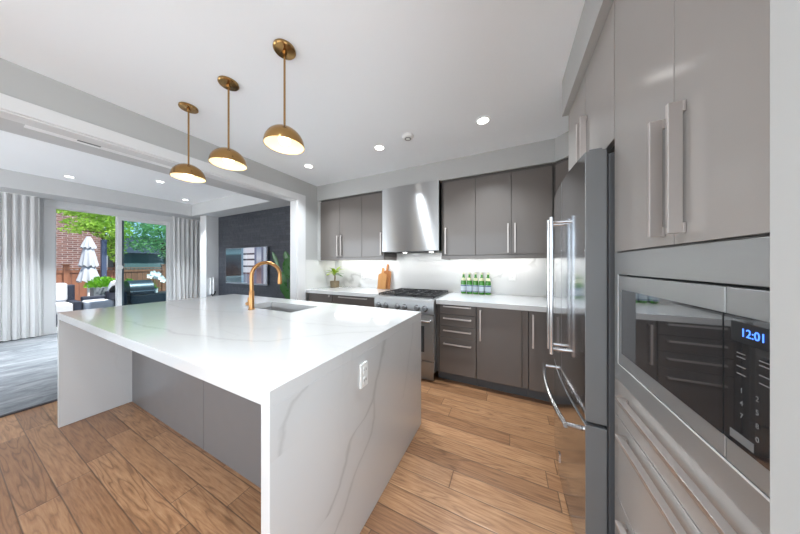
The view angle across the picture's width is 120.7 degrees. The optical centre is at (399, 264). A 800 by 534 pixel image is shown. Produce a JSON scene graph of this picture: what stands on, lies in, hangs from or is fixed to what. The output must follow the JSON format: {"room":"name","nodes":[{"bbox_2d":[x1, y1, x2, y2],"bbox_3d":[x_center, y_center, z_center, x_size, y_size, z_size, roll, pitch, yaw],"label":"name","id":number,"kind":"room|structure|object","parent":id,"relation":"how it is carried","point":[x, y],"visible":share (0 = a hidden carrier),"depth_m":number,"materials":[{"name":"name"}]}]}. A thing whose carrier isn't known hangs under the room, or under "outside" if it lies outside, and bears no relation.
{"room":"kitchen","nodes":[
{"label":"kitchen","id":0,"kind":"room"},
{"bbox_2d":[40,199,42,334],"bbox_3d":[-6.822,-0.147,3.866,0.150,2.900,5.820,0,0,26],"label":"wall","id":1,"kind":"structure","parent":0,"point":[41,200],"depth_m":4.18,"materials":[{"name":"white paint"}]},
{"bbox_2d":[43,201,172,334],"bbox_3d":[-6.216,0.063,5.033,0.145,2.480,1.830,0,0,26],"label":"door","id":2,"kind":"structure","parent":1,"relation":"in","point":[49,208],"depth_m":4.64,"materials":[{"name":"white paint"}]},
{"bbox_2d":[43,199,172,218],"bbox_3d":[-6.174,-1.198,5.013,0.019,0.038,1.830,0,0,26],"label":"trim","id":3,"kind":"structure","parent":1,"relation":"attached to","point":[47,200],"depth_m":4.80,"materials":[{"name":"white paint"}]},
{"bbox_2d":[0,117,289,220],"bbox_3d":[-4.691,-1.407,2.852,4.870,0.380,6.150,0,0,26],"label":"ceiling","id":4,"kind":"structure","parent":0,"point":[32,162],"depth_m":3.90,"materials":[{"name":"grey paint"}]},
{"bbox_2d":[0,191,40,341],"bbox_3d":[-6.914,0.029,3.151,0.081,2.488,2.093,0,0,26],"label":"curtain","id":5,"kind":"object","parent":4,"relation":"hanging from","point":[20,296],"visible":1,"depth_m":3.91,"materials":[{"name":"white fabric"}]},
{"bbox_2d":[24,125,171,168],"bbox_3d":[-2.954,-1.209,2.517,0.170,0.016,1.240,0,0,26],"label":"ceiling vent","id":6,"kind":"object","parent":4,"relation":"in","point":[25,126],"visible":0.34,"depth_m":2.29,"materials":[{"name":"white metal"}]},
{"bbox_2d":[172,216,199,299],"bbox_3d":[-5.566,0.029,5.942,0.060,2.488,0.573,0,0,26],"label":"curtain","id":7,"kind":"object","parent":4,"relation":"hanging from","point":[186,232],"visible":0.76,"depth_m":5.94,"materials":[{"name":"white fabric"}]},
{"bbox_2d":[0,58,334,300],"bbox_3d":[-2.474,-0.003,1.680,0.142,2.612,5.670,0,0,26],"label":"wall","id":8,"kind":"structure","parent":0,"point":[16,81],"depth_m":1.98,"materials":[{"name":"grey paint"}]},
{"bbox_2d":[0,93,305,300],"bbox_3d":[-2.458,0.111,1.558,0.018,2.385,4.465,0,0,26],"label":"trim","id":9,"kind":"structure","parent":8,"relation":"attached to","point":[8,103],"depth_m":2.04,"materials":[{"name":"white paint"}]},
{"bbox_2d":[318,201,320,260],"bbox_3d":[-1.344,-0.569,3.804,0.068,0.993,0.020,0,0,26],"label":"filler panel","id":10,"kind":"object","parent":8,"relation":"attached to","point":[319,202],"visible":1,"depth_m":3.79,"materials":[{"name":"grey paint"}]},
{"bbox_2d":[200,215,217,296],"bbox_3d":[-4.840,0.043,5.773,0.300,2.520,0.260,0,0,26],"label":"wall column","id":11,"kind":"structure","parent":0,"point":[208,224],"depth_m":5.67,"materials":[{"name":"white paint"}]},
{"bbox_2d":[218,206,289,298],"bbox_3d":[-3.418,0.043,5.313,4.720,2.520,0.150,0,0,26],"label":"stone wall","id":12,"kind":"structure","parent":0,"point":[270,228],"depth_m":5.13,"materials":[{"name":"grey stone"}]},
{"bbox_2d":[226,246,267,285],"bbox_3d":[-3.562,0.023,5.266,1.570,0.850,0.058,0,0,26],"label":"television","id":13,"kind":"object","parent":12,"relation":"attached to","point":[239,261],"visible":0.98,"depth_m":5.22,"materials":[{"name":"multicoloured glass"}]},
{"bbox_2d":[0,371,574,533],"bbox_3d":[-2.765,1.363,1.920,8.950,0.120,6.150,0,0,26],"label":"floor","id":14,"kind":"structure","parent":0,"point":[479,460],"depth_m":1.41,"materials":[{"name":"brown wood"}]},
{"bbox_2d":[0,333,56,417],"bbox_3d":[-4.917,1.296,3.183,3.815,0.013,4.050,0,0,26],"label":"rug","id":15,"kind":"object","parent":14,"relation":"on","point":[28,366],"visible":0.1,"depth_m":2.70,"materials":[{"name":"grey fabric"}]},
{"bbox_2d":[132,351,260,487],"bbox_3d":[-1.205,0.870,2.034,2.544,0.867,0.933,0,0,26],"label":"base cabinet","id":16,"kind":"object","parent":14,"relation":"on","point":[225,424],"visible":0.12,"depth_m":1.60,"materials":[{"name":"grey"}]},
{"bbox_2d":[57,294,420,533],"bbox_3d":[-1.294,0.843,1.848,2.630,0.919,1.305,0,0,26],"label":"countertop","id":17,"kind":"structure","parent":16,"relation":"on","point":[331,447],"depth_m":1.18,"materials":[{"name":"white stone"}]},
{"bbox_2d":[245,261,281,309],"bbox_3d":[-1.219,0.173,2.047,0.092,0.417,0.277,0,0,42],"label":"kitchen faucet","id":18,"kind":"object","parent":17,"relation":"on","point":[250,303],"visible":1,"depth_m":1.96,"materials":[{"name":"gold metal"}]},
{"bbox_2d":[260,307,300,312],"bbox_3d":[-1.110,0.539,2.103,0.684,0.206,0.314,0,0,26],"label":"sink","id":19,"kind":"object","parent":17,"relation":"in","point":[268,308],"visible":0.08,"depth_m":2.31,"materials":[{"name":"grey metal"}]},
{"bbox_2d":[359,361,367,388],"bbox_3d":[-0.177,0.539,1.118,0.015,0.116,0.058,0,0,26],"label":"island outlet","id":20,"kind":"object","parent":17,"relation":"attached to","point":[363,368],"visible":1,"depth_m":1.10,"materials":[{"name":"white plastic"}]},
{"bbox_2d":[272,251,289,298],"bbox_3d":[-2.100,0.522,4.303,0.660,1.560,0.350,0,0,26],"label":"banana plant","id":21,"kind":"object","parent":14,"relation":"on","point":[285,290],"visible":0.44,"depth_m":4.21,"materials":[{"name":"green plant"}]},
{"bbox_2d":[308,293,332,302],"bbox_3d":[-1.092,0.869,3.763,0.518,0.868,0.674,0,0,26],"label":"base cabinet","id":22,"kind":"object","parent":14,"relation":"on","point":[326,298],"visible":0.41,"depth_m":3.47,"materials":[{"name":"grey wood"}]},
{"bbox_2d":[333,295,373,306],"bbox_3d":[-0.487,0.869,3.466,0.825,0.868,0.682,0,0,26],"label":"base cabinet","id":23,"kind":"object","parent":14,"relation":"on","point":[337,299],"visible":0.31,"depth_m":3.19,"materials":[{"name":"grey wood"}]},
{"bbox_2d":[305,286,402,297],"bbox_3d":[-0.727,0.408,3.571,1.380,0.050,0.678,0,0,26],"label":"countertop","id":24,"kind":"structure","parent":23,"relation":"on","point":[341,290],"depth_m":3.41,"materials":[{"name":"white stone"}]},
{"bbox_2d":[326,267,342,287],"bbox_3d":[-1.137,0.206,3.859,0.343,0.353,0.351,0,0,26],"label":"potted plant","id":25,"kind":"object","parent":24,"relation":"on","point":[334,284],"visible":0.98,"depth_m":3.86,"materials":[{"name":"green plant"}]},
{"bbox_2d":[377,268,386,288],"bbox_3d":[-0.281,0.214,3.622,0.150,0.337,0.076,0,0,26],"label":"cutting board","id":26,"kind":"object","parent":24,"relation":"on","point":[382,277],"visible":0.98,"depth_m":3.61,"materials":[{"name":"brown wood"}]},
{"bbox_2d":[384,264,390,288],"bbox_3d":[-0.211,0.183,3.640,0.145,0.397,0.079,0,0,26],"label":"cutting board","id":27,"kind":"object","parent":24,"relation":"on","point":[388,281],"visible":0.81,"depth_m":3.61,"materials":[{"name":"brown wood"}]},
{"bbox_2d":[374,288,448,380],"bbox_3d":[0.175,0.827,2.965,0.764,0.952,0.808,0,0,26],"label":"range","id":28,"kind":"object","parent":14,"relation":"on","point":[423,301],"visible":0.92,"depth_m":2.56,"materials":[{"name":"silver metal"}]},
{"bbox_2d":[376,291,448,299],"bbox_3d":[0.190,0.384,2.996,0.752,0.006,0.700,0,0,26],"label":"cooktop","id":29,"kind":"object","parent":28,"relation":"in","point":[383,295],"depth_m":2.77,"materials":[{"name":"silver metal"}]},
{"bbox_2d":[436,304,476,385],"bbox_3d":[0.762,0.869,2.800,0.430,0.868,0.792,0,0,26],"label":"base cabinet","id":30,"kind":"object","parent":14,"relation":"on","point":[456,326],"visible":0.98,"depth_m":2.47,"materials":[{"name":"grey wood"}]},
{"bbox_2d":[436,292,546,311],"bbox_3d":[1.345,0.408,2.509,1.721,0.050,0.788,0,0,26],"label":"countertop","id":31,"kind":"structure","parent":30,"relation":"on","point":[498,301],"depth_m":2.45,"materials":[{"name":"white stone"}]},
{"bbox_2d":[461,273,465,293],"bbox_3d":[0.858,0.243,3.073,0.075,0.280,0.075,0,0,26],"label":"bottle","id":32,"kind":"object","parent":31,"relation":"on","point":[463,280],"visible":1,"depth_m":3.04,"materials":[{"name":"green glass"}]},
{"bbox_2d":[467,273,471,293],"bbox_3d":[0.928,0.243,3.039,0.075,0.280,0.075,0,0,26],"label":"bottle","id":33,"kind":"object","parent":31,"relation":"on","point":[469,280],"visible":1,"depth_m":3.01,"materials":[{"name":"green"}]},
{"bbox_2d":[473,273,478,293],"bbox_3d":[0.998,0.243,3.005,0.075,0.280,0.075,0,0,26],"label":"bottle","id":34,"kind":"object","parent":31,"relation":"on","point":[475,280],"visible":0.99,"depth_m":2.98,"materials":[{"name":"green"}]},
{"bbox_2d":[479,273,484,294],"bbox_3d":[1.068,0.243,2.972,0.075,0.280,0.075,0,0,26],"label":"bottle","id":35,"kind":"object","parent":31,"relation":"on","point":[481,281],"visible":0.99,"depth_m":2.95,"materials":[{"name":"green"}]},
{"bbox_2d":[485,273,490,294],"bbox_3d":[1.137,0.243,2.938,0.075,0.280,0.075,0,0,26],"label":"bottle","id":36,"kind":"object","parent":31,"relation":"on","point":[488,281],"visible":1,"depth_m":2.91,"materials":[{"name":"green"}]},
{"bbox_2d":[477,307,527,396],"bbox_3d":[1.171,0.869,2.602,0.474,0.868,0.794,0,0,26],"label":"base cabinet","id":37,"kind":"object","parent":14,"relation":"on","point":[502,334],"visible":0.91,"depth_m":2.27,"materials":[{"name":"grey wood"}]},
{"bbox_2d":[528,311,554,401],"bbox_3d":[1.750,0.869,2.322,0.810,0.868,0.794,0,0,26],"label":"base cabinet","id":38,"kind":"object","parent":14,"relation":"on","point":[538,353],"visible":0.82,"depth_m":2.13,"materials":[{"name":"grey wood"}]},
{"bbox_2d":[542,148,614,533],"bbox_3d":[1.198,0.408,1.156,0.789,1.790,0.740,0,0,26],"label":"refrigerator","id":39,"kind":"object","parent":14,"relation":"on","point":[581,230],"visible":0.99,"depth_m":0.96,"materials":[{"name":"grey metal"}]},
{"bbox_2d":[615,0,769,533],"bbox_3d":[0.944,0.124,0.439,0.639,2.358,0.741,0,0,26],"label":"tall cabinet","id":40,"kind":"object","parent":14,"relation":"on","point":[692,77],"visible":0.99,"depth_m":0.54,"materials":[{"name":"grey laminate"}]},
{"bbox_2d":[615,236,769,533],"bbox_3d":[0.914,0.193,0.444,0.540,0.476,0.719,0,0,26],"label":"microwave","id":41,"kind":"object","parent":40,"relation":"in","point":[692,322],"visible":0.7,"depth_m":0.47,"materials":[{"name":"silver metal"}]},
{"bbox_2d":[737,352,769,388],"bbox_3d":[0.574,0.172,0.359,0.001,0.038,0.096,0,0,26],"label":"print","id":42,"kind":"object","parent":41,"relation":"attached to","point":[753,368],"depth_m":0.37,"materials":[{"name":"grey"}]},
{"bbox_3d":[-3.726,1.043,5.159,2.200,0.520,0.355,0,0,26],"label":"media console","id":43,"kind":"object","parent":14,"relation":"on","visible":0},
{"bbox_2d":[210,277,215,295],"bbox_3d":[-4.618,0.543,5.610,0.246,0.480,0.100,0,0,26],"label":"candle holder","id":44,"kind":"object","parent":43,"relation":"on","point":[214,291],"visible":0.72,"depth_m":5.58,"materials":[{"name":"black"}]},
{"bbox_2d":[210,278,211,293],"bbox_3d":[-4.690,0.520,5.645,0.047,0.395,0.048,0,0,26],"label":"candle","id":45,"kind":"object","parent":44,"relation":"on","point":[210,278],"depth_m":5.63,"materials":[{"name":"white wax"}]},
{"bbox_2d":[213,277,214,293],"bbox_3d":[-4.573,0.510,5.588,0.047,0.415,0.048,0,0,26],"label":"candle","id":46,"kind":"object","parent":44,"relation":"on","point":[213,277],"depth_m":5.57,"materials":[{"name":"white wax"}]},
{"bbox_2d":[0,0,612,200],"bbox_3d":[-0.672,-1.258,0.769,4.180,0.402,5.900,0,0,26],"label":"ceiling","id":47,"kind":"structure","parent":0,"point":[362,75],"depth_m":1.53,"materials":[{"name":"white paint"}]},
{"bbox_2d":[169,102,205,182],"bbox_3d":[-1.754,-1.014,1.887,0.224,0.589,0.224,0,0,26],"label":"pendant lamp","id":48,"kind":"object","parent":47,"relation":"hanging from","point":[188,172],"visible":1,"depth_m":1.88,"materials":[{"name":"gold metal"}]},
{"bbox_2d":[208,76,246,170],"bbox_3d":[-1.231,-1.014,1.634,0.224,0.589,0.224,0,0,26],"label":"pendant lamp","id":49,"kind":"object","parent":47,"relation":"hanging from","point":[228,158],"visible":1,"depth_m":1.62,"materials":[{"name":"gold metal"}]},
{"bbox_2d":[263,38,304,154],"bbox_3d":[-0.699,-1.014,1.376,0.224,0.589,0.224,0,0,26],"label":"pendant lamp","id":50,"kind":"object","parent":47,"relation":"hanging from","point":[281,138],"visible":1,"depth_m":1.37,"materials":[{"name":"gold metal"}]},
{"bbox_2d":[304,164,313,167],"bbox_3d":[-1.207,-1.304,3.005,0.124,0.007,0.124,0,0,26],"label":"recessed light","id":51,"kind":"object","parent":47,"relation":"in","point":[305,165],"visible":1,"depth_m":3.01,"materials":[{"name":"white plastic"}]},
{"bbox_2d":[374,145,384,150],"bbox_3d":[-0.230,-1.304,2.533,0.124,0.007,0.124,0,0,26],"label":"recessed light","id":52,"kind":"object","parent":47,"relation":"in","point":[376,147],"visible":1,"depth_m":2.53,"materials":[{"name":"white plastic"}]},
{"bbox_2d":[402,133,413,140],"bbox_3d":[0.081,-1.294,2.310,0.120,0.031,0.120,0,0,26],"label":"smoke detector","id":53,"kind":"object","parent":47,"relation":"attached to","point":[406,136],"visible":1,"depth_m":2.28,"materials":[{"name":"white plastic"}]},
{"bbox_2d":[476,116,489,124],"bbox_3d":[0.751,-1.304,2.058,0.124,0.007,0.124,0,0,26],"label":"recessed light","id":54,"kind":"object","parent":47,"relation":"in","point":[482,120],"visible":1,"depth_m":2.06,"materials":[{"name":"white plastic"}]},
{"bbox_2d":[569,0,614,170],"bbox_3d":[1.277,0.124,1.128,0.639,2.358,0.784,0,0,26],"label":"upper cabinet","id":55,"kind":"object","parent":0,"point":[592,112],"visible":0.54,"depth_m":1.07,"materials":[{"name":"grey laminate"}]},
{"bbox_2d":[770,0,799,533],"bbox_3d":[0.748,-0.003,0.082,0.675,2.612,0.139,0,0,26],"label":"wall pier","id":56,"kind":"object","parent":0,"point":[784,14],"depth_m":0.28,"materials":[{"name":"grey paint"}]},
{"bbox_3d":[0.599,-0.003,3.404,4.185,2.612,0.150,0,0,26],"label":"wall","id":57,"kind":"structure","parent":0,"visible":0},
{"bbox_2d":[321,194,362,260],"bbox_3d":[-0.862,-0.569,3.764,0.830,0.993,0.447,0,0,26],"label":"upper cabinet","id":58,"kind":"object","parent":57,"relation":"attached to","point":[341,218],"visible":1,"depth_m":3.57,"materials":[{"name":"grey wood"}]},
{"bbox_2d":[321,257,361,260],"bbox_3d":[-0.939,-0.094,3.605,0.830,0.044,0.026,0,0,26],"label":"light","id":59,"kind":"object","parent":58,"relation":"attached to","point":[322,258],"depth_m":3.61,"materials":[{"name":"white plastic"}]},
{"bbox_2d":[362,191,396,259],"bbox_3d":[-0.318,-0.569,3.501,0.378,0.993,0.447,0,0,26],"label":"upper cabinet","id":60,"kind":"object","parent":57,"relation":"attached to","point":[371,202],"visible":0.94,"depth_m":3.33,"materials":[{"name":"grey wood"}]},
{"bbox_2d":[362,257,384,259],"bbox_3d":[-0.395,-0.094,3.342,0.378,0.044,0.026,0,0,26],"label":"light","id":61,"kind":"object","parent":60,"relation":"attached to","point":[363,258],"depth_m":3.32,"materials":[{"name":"white plastic"}]},
{"bbox_2d":[382,180,441,253],"bbox_3d":[0.219,-0.620,3.230,0.818,0.890,0.467,0,0,26],"label":"range hood","id":62,"kind":"object","parent":57,"relation":"attached to","point":[411,214],"visible":0.93,"depth_m":3.00,"materials":[{"name":"silver metal"}]},
{"bbox_2d":[335,252,546,296],"bbox_3d":[0.548,0.033,3.338,3.880,0.700,0.012,0,0,26],"label":"backsplash","id":63,"kind":"structure","parent":57,"relation":"attached to","point":[410,270],"depth_m":3.29,"materials":[{"name":"white stone"}]},
{"bbox_2d":[509,271,515,280],"bbox_3d":[1.428,0.138,2.900,0.080,0.120,0.010,0,0,26],"label":"wall outlet","id":64,"kind":"object","parent":63,"relation":"attached to","point":[512,274],"visible":1,"depth_m":2.89,"materials":[{"name":"white plastic"}]},
{"bbox_2d":[441,176,475,259],"bbox_3d":[0.792,-0.569,2.964,0.415,0.993,0.447,0,0,26],"label":"upper cabinet","id":65,"kind":"object","parent":57,"relation":"attached to","point":[458,195],"visible":0.99,"depth_m":2.78,"materials":[{"name":"grey wood"}]},
{"bbox_2d":[441,255,474,258],"bbox_3d":[0.715,-0.094,2.805,0.415,0.044,0.026,0,0,26],"label":"light","id":66,"kind":"object","parent":65,"relation":"attached to","point":[443,256],"depth_m":2.79,"materials":[{"name":"white plastic"}]},
{"bbox_2d":[475,163,551,258],"bbox_3d":[1.325,-0.569,2.706,0.770,0.993,0.447,0,0,26],"label":"upper cabinet","id":67,"kind":"object","parent":57,"relation":"attached to","point":[514,207],"visible":0.97,"depth_m":2.52,"materials":[{"name":"grey wood"}]},
{"bbox_2d":[475,254,546,258],"bbox_3d":[1.249,-0.094,2.547,0.770,0.044,0.026,0,0,26],"label":"light","id":68,"kind":"object","parent":67,"relation":"attached to","point":[478,256],"depth_m":2.56,"materials":[{"name":"white plastic"}]},
{"bbox_3d":[1.135,-0.003,-0.077,0.150,2.612,5.650,0,0,26],"label":"wall","id":69,"kind":"structure","parent":0,"visible":0},
{"bbox_2d":[552,157,568,216],"bbox_3d":[1.738,-0.569,2.017,0.568,0.993,1.175,0,0,26],"label":"upper cabinet","id":70,"kind":"object","parent":69,"relation":"attached to","point":[560,169],"visible":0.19,"depth_m":2.34,"materials":[{"name":"grey wood"}]},
{"label":"outside","id":71,"kind":"structure","parent":0,"visible":0},
{"bbox_3d":[-10.807,1.493,8.559,11.090,0.100,22.000,0,0,26],"label":"patio","id":72,"kind":"object","parent":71,"visible":0},
{"bbox_2d":[56,283,81,324],"bbox_3d":[-8.323,0.943,5.230,0.860,1.000,1.070,0,0,26],"label":"armchair","id":73,"kind":"object","parent":72,"relation":"on","point":[65,294],"visible":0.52,"depth_m":5.52,"materials":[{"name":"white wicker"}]},
{"bbox_2d":[56,283,66,301],"bbox_3d":[-8.478,0.670,5.261,0.185,0.455,0.890,0,0,26],"label":"cushion","id":74,"kind":"object","parent":73,"relation":"on","point":[61,288],"depth_m":5.54,"materials":[{"name":"white fabric"}]},
{"bbox_2d":[56,301,72,313],"bbox_3d":[-8.251,1.020,5.151,0.660,0.235,0.890,0,0,26],"label":"seat cushion","id":75,"kind":"object","parent":73,"relation":"on","point":[61,306],"depth_m":5.32,"materials":[{"name":"white fabric"}]},
{"bbox_2d":[56,211,101,269],"bbox_3d":[-14.899,-2.827,5.483,3.000,8.540,9.300,0,0,26],"label":"brick house","id":76,"kind":"structure","parent":72,"relation":"on","point":[68,250],"depth_m":8.39,"materials":[{"name":"red brick"}]},
{"bbox_2d":[76,237,99,295],"bbox_3d":[-8.784,0.323,6.414,0.500,2.240,0.500,0,0,26],"label":"patio umbrella","id":77,"kind":"object","parent":72,"relation":"on","point":[88,261],"visible":0.91,"depth_m":6.34,"materials":[{"name":"white fabric"}]},
{"bbox_2d":[56,209,133,269],"bbox_3d":[-10.222,-0.335,7.739,1.664,3.569,1.983,0,0,12],"label":"maple tree","id":78,"kind":"object","parent":72,"relation":"on","point":[101,221],"visible":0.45,"depth_m":7.52,"materials":[{"name":"green plant"}]},
{"bbox_2d":[83,275,114,295],"bbox_3d":[-8.196,0.867,6.270,0.568,1.152,0.651,0,0,26],"label":"planter","id":79,"kind":"object","parent":72,"relation":"on","point":[98,286],"visible":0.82,"depth_m":6.16,"materials":[{"name":"grey"}]},
{"bbox_2d":[80,291,126,309],"bbox_3d":[-7.577,1.073,5.808,0.900,0.740,0.580,0,0,26],"label":"sofa","id":80,"kind":"object","parent":72,"relation":"on","point":[107,300],"visible":0.29,"depth_m":5.68,"materials":[{"name":"grey fabric"}]},
{"bbox_2d":[82,299,114,309],"bbox_3d":[-7.560,1.010,5.694,0.710,0.255,0.390,0,0,26],"label":"seat cushion","id":81,"kind":"object","parent":80,"relation":"on","point":[86,303],"depth_m":5.56,"materials":[{"name":"grey fabric"}]},
{"bbox_2d":[107,280,114,290],"bbox_3d":[-7.503,0.543,5.961,0.159,0.287,0.260,0,0,-26],"label":"throw pillow","id":82,"kind":"object","parent":80,"relation":"on","point":[112,283],"visible":0.4,"depth_m":5.86,"materials":[{"name":"grey fabric"}]},
{"bbox_2d":[109,285,114,292],"bbox_3d":[-7.205,0.603,5.773,0.154,0.182,0.340,0,0,-26],"label":"throw pillow","id":83,"kind":"object","parent":80,"relation":"on","point":[112,289],"visible":0.45,"depth_m":5.64,"materials":[{"name":"black fabric"}]},
{"bbox_2d":[100,240,106,277],"bbox_3d":[-9.952,0.298,7.639,0.130,2.290,0.110,0,0,26],"label":"post","id":84,"kind":"object","parent":72,"relation":"on","point":[103,243],"visible":0.56,"depth_m":7.61,"materials":[{"name":"blue"}]},
{"bbox_2d":[56,264,165,300],"bbox_3d":[-10.575,0.708,7.062,0.160,1.470,9.507,0,0,26],"label":"fence","id":85,"kind":"object","parent":72,"relation":"on","point":[67,276],"visible":0.19,"depth_m":7.92,"materials":[{"name":"brown wood"}]},
{"bbox_2d":[107,236,165,279],"bbox_3d":[-11.578,0.073,11.431,2.400,2.740,3.700,0,0,26],"label":"garden shed","id":86,"kind":"object","parent":72,"relation":"on","point":[133,258],"visible":0.02,"depth_m":9.96,"materials":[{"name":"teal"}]},
{"bbox_2d":[124,280,165,304],"bbox_3d":[-7.082,0.933,6.507,0.582,1.020,0.950,0,0,26],"label":"grill","id":87,"kind":"object","parent":72,"relation":"on","point":[138,291],"visible":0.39,"depth_m":6.20,"materials":[{"name":"grey metal"}]},
{"bbox_2d":[124,280,154,294],"bbox_3d":[-7.218,0.613,6.301,0.518,0.380,0.460,0,0,26],"label":"hood","id":88,"kind":"object","parent":87,"relation":"attached to","point":[130,286],"depth_m":6.17,"materials":[{"name":"grey metal"}]},
{"bbox_2d":[147,271,165,292],"bbox_3d":[-7.038,0.475,6.565,0.254,0.632,0.401,0,0,26],"label":"potted orchid","id":89,"kind":"object","parent":87,"relation":"on","point":[155,274],"visible":0.84,"depth_m":6.55,"materials":[{"name":"white plant"}]},
{"bbox_2d":[125,221,165,263],"bbox_3d":[-9.696,-0.394,9.462,1.353,3.687,2.624,0,0,26],"label":"tree","id":90,"kind":"object","parent":72,"relation":"on","point":[146,228],"visible":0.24,"depth_m":8.94,"materials":[{"name":"green plant"}]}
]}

